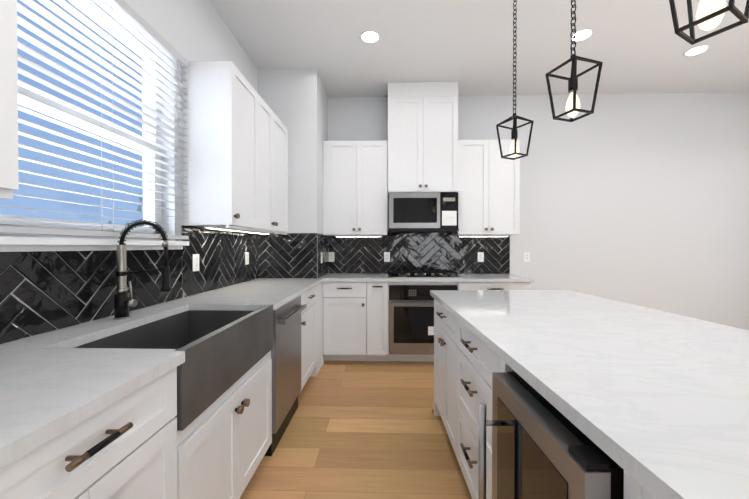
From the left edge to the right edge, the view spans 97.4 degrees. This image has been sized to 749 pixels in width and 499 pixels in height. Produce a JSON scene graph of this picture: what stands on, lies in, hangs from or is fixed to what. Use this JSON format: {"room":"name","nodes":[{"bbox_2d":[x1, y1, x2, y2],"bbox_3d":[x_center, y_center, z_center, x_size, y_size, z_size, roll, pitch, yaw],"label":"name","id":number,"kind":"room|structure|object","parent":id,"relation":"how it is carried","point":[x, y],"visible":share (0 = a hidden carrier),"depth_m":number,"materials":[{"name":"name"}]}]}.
{"room":"kitchen","nodes":[
{"label":"kitchen","id":0,"kind":"room"},
{"bbox_2d":[14,0,258,340],"bbox_3d":[-1.380,-0.296,0.728,0.200,3.070,6.680,0,1,2],"label":"wall","id":1,"kind":"structure","parent":0,"point":[193,30],"depth_m":2.10,"materials":[{"name":"paint"}]},
{"bbox_2d":[0,0,18,198],"bbox_3d":[-1.111,-0.662,0.420,0.350,1.062,0.928,0,1,2],"label":"upper cabinet","id":2,"kind":"object","parent":1,"relation":"attached to","point":[9,176],"visible":1,"depth_m":0.86,"materials":[{"name":"white wood"}]},
{"bbox_2d":[0,0,160,240],"bbox_3d":[-1.366,-0.618,1.515,0.072,1.140,1.060,0,1,2],"label":"window","id":3,"kind":"structure","parent":1,"relation":"in","point":[50,102],"depth_m":1.59,"materials":[{"name":"clear glass"}]},
{"bbox_2d":[0,0,188,238],"bbox_3d":[-1.216,-0.624,1.508,0.074,1.129,1.165,0,1,2],"label":"window blinds","id":4,"kind":"object","parent":3,"relation":"attached to","point":[130,19],"visible":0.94,"depth_m":1.49,"materials":[{"name":"white plastic"}]},
{"bbox_2d":[0,236,188,251],"bbox_3d":[-1.272,-0.022,1.517,0.140,0.051,1.180,0,1,2],"label":"window sill","id":5,"kind":"structure","parent":1,"relation":"attached to","point":[11,244],"depth_m":1.33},
{"bbox_2d":[193,254,198,270],"bbox_3d":[-1.223,0.090,2.257,0.007,0.116,0.072,0,1,2],"label":"electrical outlet","id":6,"kind":"object","parent":1,"relation":"attached to","point":[195,262],"visible":1,"depth_m":2.25,"materials":[{"name":"plastic"}]},
{"bbox_2d":[182,61,265,232],"bbox_3d":[-1.069,-0.686,2.370,0.320,1.050,0.509,0,1,2],"label":"upper cabinet","id":7,"kind":"object","parent":1,"relation":"attached to","point":[236,151],"depth_m":2.12,"materials":[{"name":"white wood"}]},
{"bbox_2d":[205,226,246,232],"bbox_3d":[-1.104,-0.152,2.467,0.050,0.018,0.530,0,1,2],"label":"under-cabinet light","id":8,"kind":"object","parent":7,"relation":"attached to","point":[222,228],"depth_m":2.37,"materials":[{"name":"white plastic"}]},
{"bbox_2d":[245,252,248,264],"bbox_3d":[-1.198,0.083,3.097,0.007,0.116,0.072,0,1,2],"label":"electrical outlet","id":9,"kind":"object","parent":1,"relation":"attached to","point":[246,258],"visible":1,"depth_m":3.08,"materials":[{"name":"plastic"}]},
{"bbox_2d":[262,99,277,232],"bbox_3d":[-1.058,-0.689,2.731,0.320,1.050,0.448,0,1,2],"label":"upper cabinet","id":10,"kind":"object","parent":1,"relation":"attached to","point":[269,119],"depth_m":2.83,"materials":[{"name":"white wood"}]},
{"bbox_2d":[247,230,269,234],"bbox_3d":[-1.086,-0.157,3.066,0.050,0.018,0.530,0,1,2],"label":"under-cabinet light","id":11,"kind":"object","parent":10,"relation":"attached to","point":[255,232],"depth_m":3.06,"materials":[{"name":"white plastic"}]},
{"bbox_2d":[278,118,287,232],"bbox_3d":[-1.047,-0.693,3.114,0.320,1.050,0.555,0,1,2],"label":"upper cabinet","id":12,"kind":"object","parent":1,"relation":"attached to","point":[282,130],"depth_m":3.19,"materials":[{"name":"white wood"}]},
{"bbox_2d":[258,68,327,278],"bbox_3d":[-0.887,-0.323,3.724,0.610,3.070,0.660,0,1,2],"label":"wall","id":13,"kind":"structure","parent":0,"point":[296,100],"depth_m":3.39,"materials":[{"name":"paint"}]},
{"bbox_2d":[0,225,509,343],"bbox_3d":[0.171,0.047,2.213,2.822,0.523,3.634,0,1,2],"label":"tile backsplash","id":14,"kind":"structure","parent":13,"relation":"attached to","point":[41,292],"depth_m":2.32,"materials":[{"name":"tile"}]},
{"bbox_2d":[240,363,471,498],"bbox_3d":[1.878,1.300,0.646,6.918,0.120,7.080,0,1,2],"label":"floor","id":15,"kind":"structure","parent":0,"point":[365,431],"depth_m":2.07,"materials":[{"name":"brown wood"}]},
{"bbox_2d":[0,367,195,498],"bbox_3d":[-0.952,0.799,0.736,0.650,0.880,0.748,0,1,2],"label":"base cabinet","id":16,"kind":"object","parent":15,"relation":"on","point":[136,444],"depth_m":0.81,"materials":[{"name":"white wood"}]},
{"bbox_2d":[196,350,271,498],"bbox_3d":[-0.931,0.905,1.463,0.650,0.655,0.955,0,1,2],"label":"base cabinet","id":17,"kind":"object","parent":15,"relation":"on","point":[234,433],"depth_m":1.44,"materials":[{"name":"white wood"}]},
{"bbox_2d":[264,295,306,455],"bbox_3d":[-0.865,0.787,2.260,0.675,0.877,0.603,0,1,2],"label":"dishwasher","id":18,"kind":"object","parent":15,"relation":"on","point":[286,367],"visible":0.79,"depth_m":2.14,"materials":[{"name":"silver metal"}]},
{"bbox_2d":[300,284,319,391],"bbox_3d":[-0.890,0.780,2.865,0.650,0.880,0.598,0,1,2],"label":"base cabinet","id":19,"kind":"object","parent":15,"relation":"on","point":[310,316],"depth_m":2.93,"materials":[{"name":"white wood"}]},
{"bbox_2d":[320,283,321,367],"bbox_3d":[-0.877,0.776,3.278,0.650,0.880,0.348,0,1,2],"label":"base cabinet","id":20,"kind":"object","parent":15,"relation":"on","point":[320,283],"depth_m":3.36,"materials":[{"name":"white wood"}]},
{"bbox_2d":[0,277,323,468],"bbox_3d":[-0.918,0.333,1.595,0.671,0.034,3.630,0,1,2],"label":"countertop","id":21,"kind":"structure","parent":20,"relation":"on","point":[54,383],"depth_m":0.91,"materials":[{"name":"stone"}]},
{"bbox_2d":[113,219,171,318],"bbox_3d":[-1.067,0.088,1.516,0.264,0.456,0.064,0,1,2],"label":"faucet","id":22,"kind":"object","parent":21,"relation":"on","point":[123,302],"visible":1,"depth_m":1.50,"materials":[{"name":"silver metal"}]},
{"bbox_2d":[74,304,272,430],"bbox_3d":[-0.845,0.445,1.474,0.500,0.251,0.850,0,1,2],"label":"farmhouse sink","id":23,"kind":"object","parent":21,"relation":"in","point":[225,350],"visible":0.33,"depth_m":1.43,"materials":[{"name":"metal"}]},
{"bbox_2d":[322,273,533,281],"bbox_3d":[0.529,0.314,3.693,2.218,0.034,0.648,0,1,2],"label":"countertop","id":24,"kind":"structure","parent":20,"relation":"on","point":[330,277],"depth_m":3.40,"materials":[{"name":"stone"}]},
{"bbox_2d":[388,270,461,277],"bbox_3d":[0.535,0.270,3.696,0.768,0.052,0.524,0,1,2],"label":"cooktop","id":25,"kind":"object","parent":24,"relation":"in","point":[421,274],"visible":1,"depth_m":3.55,"materials":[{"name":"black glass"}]},
{"bbox_2d":[322,282,373,364],"bbox_3d":[-0.299,0.772,3.740,0.560,0.880,0.607,0,1,2],"label":"base cabinet","id":26,"kind":"object","parent":15,"relation":"on","point":[355,322],"depth_m":3.44,"materials":[{"name":"white wood"}]},
{"bbox_2d":[374,282,389,362],"bbox_3d":[0.013,0.772,3.731,0.294,0.880,0.607,0,1,2],"label":"base cabinet","id":27,"kind":"object","parent":15,"relation":"on","point":[381,354],"depth_m":3.43,"materials":[{"name":"white wood"}]},
{"bbox_2d":[432,299,451,443],"bbox_3d":[0.944,0.787,2.103,1.020,0.880,0.723,0,1,2],"label":"base cabinet","id":28,"kind":"object","parent":15,"relation":"on","point":[442,318],"depth_m":2.11,"materials":[{"name":"white wood"}]},
{"bbox_2d":[430,290,748,498],"bbox_3d":[0.943,0.335,1.429,1.109,0.034,2.135,0,1,2],"label":"countertop","id":29,"kind":"structure","parent":28,"relation":"on","point":[654,403],"depth_m":0.85,"materials":[{"name":"stone"}]},
{"bbox_2d":[446,282,530,289],"bbox_3d":[1.241,0.772,3.695,0.750,0.880,0.607,0,1,2],"label":"base cabinet","id":30,"kind":"object","parent":15,"relation":"on","point":[460,285],"depth_m":3.39,"materials":[{"name":"white wood"}]},
{"bbox_2d":[389,285,456,354],"bbox_3d":[0.512,0.728,3.659,0.701,0.714,0.622,0,1,2],"label":"built-in oven","id":31,"kind":"object","parent":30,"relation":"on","point":[411,319],"visible":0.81,"depth_m":3.41,"materials":[{"name":"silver metal"}]},
{"bbox_2d":[478,369,623,498],"bbox_3d":[0.672,0.807,0.836,0.735,0.862,0.524,0,1,2],"label":"wine cooler","id":32,"kind":"object","parent":15,"relation":"on","point":[543,447],"visible":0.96,"depth_m":0.78,"materials":[{"name":"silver metal"}]},
{"bbox_2d":[452,315,655,498],"bbox_3d":[0.926,0.792,1.444,1.020,0.880,0.718,0,1,2],"label":"base cabinet","id":33,"kind":"object","parent":15,"relation":"on","point":[467,362],"depth_m":1.47,"materials":[{"name":"white wood"}]},
{"bbox_2d":[209,0,748,97],"bbox_3d":[1.878,-1.890,0.618,6.918,0.120,7.080,0,1,2],"label":"ceiling","id":34,"kind":"structure","parent":0,"point":[637,46],"depth_m":2.97,"materials":[{"name":"paint"}]},
{"bbox_2d":[360,30,380,43],"bbox_3d":[-0.038,-1.847,2.865,0.184,0.005,0.184,0,1,2],"label":"recessed light","id":35,"kind":"object","parent":34,"relation":"in","point":[369,36],"visible":1,"depth_m":2.86,"materials":[{"name":"white plastic"}]},
{"bbox_2d":[496,0,533,159],"bbox_3d":[0.963,-1.239,2.261,0.173,1.209,0.173,0,1,-26],"label":"pendant light","id":36,"kind":"object","parent":34,"relation":"hanging from","point":[514,149],"visible":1,"depth_m":2.25,"materials":[{"name":"black metal"},{"name":"glass"}]},
{"bbox_2d":[545,0,602,121],"bbox_3d":[0.968,-1.243,1.601,0.173,1.192,0.173,0,1,-18],"label":"pendant light","id":37,"kind":"object","parent":34,"relation":"hanging from","point":[573,109],"visible":1,"depth_m":1.59,"materials":[{"name":"black metal"},{"name":"glass"}]},
{"bbox_2d":[569,28,593,41],"bbox_3d":[1.788,-1.847,2.842,0.184,0.005,0.184,0,1,2],"label":"recessed light","id":38,"kind":"object","parent":34,"relation":"in","point":[583,34],"visible":0.83,"depth_m":2.83,"materials":[{"name":"white plastic"}]},
{"bbox_2d":[683,45,709,56],"bbox_3d":[2.999,-1.849,3.066,0.184,0.005,0.184,0,1,2],"label":"recessed light","id":39,"kind":"object","parent":34,"relation":"in","point":[696,50],"visible":1,"depth_m":3.06,"materials":[{"name":"white plastic"}]},
{"bbox_2d":[669,0,748,44],"bbox_3d":[0.976,-1.237,0.950,0.173,1.192,0.173,0,1,-28],"label":"pendant light","id":40,"kind":"object","parent":34,"relation":"hanging from","point":[710,14],"visible":1,"depth_m":0.95,"materials":[{"name":"black metal"},{"name":"glass"}]},
{"bbox_2d":[328,92,748,330],"bbox_3d":[2.029,-0.326,4.069,6.818,3.070,0.200,0,1,2],"label":"wall","id":41,"kind":"structure","parent":0,"point":[640,199],"depth_m":3.94,"materials":[{"name":"paint"}]},
{"bbox_2d":[329,252,333,261],"bbox_3d":[-0.527,0.091,4.036,0.072,0.116,0.007,0,1,2],"label":"electrical outlet","id":42,"kind":"object","parent":41,"relation":"attached to","point":[331,256],"visible":1,"depth_m":4.03,"materials":[{"name":"plastic"}]},
{"bbox_2d":[323,141,386,235],"bbox_3d":[-0.212,-0.695,3.860,0.726,1.057,0.318,0,1,2],"label":"upper cabinet","id":43,"kind":"object","parent":41,"relation":"attached to","point":[354,172],"depth_m":3.71,"materials":[{"name":"white wood"}]},
{"bbox_2d":[335,235,381,236],"bbox_3d":[-0.188,-0.158,3.911,0.560,0.018,0.050,0,1,2],"label":"under-cabinet light","id":44,"kind":"object","parent":43,"relation":"attached to","point":[335,235],"depth_m":3.89,"materials":[{"name":"white plastic"}]},
{"bbox_2d":[384,252,389,261],"bbox_3d":[0.153,0.091,4.016,0.072,0.116,0.007,0,1,2],"label":"electrical outlet","id":45,"kind":"object","parent":41,"relation":"attached to","point":[386,256],"visible":1,"depth_m":4.01,"materials":[{"name":"plastic"}]},
{"bbox_2d":[387,82,458,197],"bbox_3d":[0.543,-1.244,3.818,0.778,1.222,0.348,0,1,2],"label":"upper cabinet","id":46,"kind":"object","parent":41,"relation":"attached to","point":[423,148],"depth_m":3.65,"materials":[{"name":"white wood"}]},
{"bbox_2d":[388,192,458,232],"bbox_3d":[0.543,-0.416,3.801,0.768,0.426,0.398,0,1,2],"label":"microwave","id":47,"kind":"object","parent":46,"relation":"attached to","point":[422,212],"visible":1,"depth_m":3.61,"materials":[{"name":"silver metal"}]},
{"bbox_2d":[478,252,483,261],"bbox_3d":[1.285,0.092,3.982,0.072,0.116,0.007,0,1,2],"label":"electrical outlet","id":48,"kind":"object","parent":41,"relation":"attached to","point":[480,256],"visible":1,"depth_m":3.98,"materials":[{"name":"plastic"}]},
{"bbox_2d":[452,139,519,235],"bbox_3d":[1.276,-0.695,3.817,0.682,1.057,0.318,0,1,2],"label":"upper cabinet","id":49,"kind":"object","parent":41,"relation":"attached to","point":[489,183],"depth_m":3.66,"materials":[{"name":"white wood"}]},
{"bbox_2d":[458,235,507,236],"bbox_3d":[1.276,-0.158,3.868,0.570,0.018,0.050,0,1,2],"label":"under-cabinet light","id":50,"kind":"object","parent":49,"relation":"attached to","point":[458,235],"depth_m":3.84,"materials":[{"name":"white plastic"}]},
{"bbox_2d":[524,252,529,261],"bbox_3d":[1.838,0.092,3.975,0.072,0.116,0.007,0,1,2],"label":"electrical outlet","id":51,"kind":"object","parent":41,"relation":"attached to","point":[526,256],"visible":1,"depth_m":3.97,"materials":[{"name":"plastic"}]}
]}

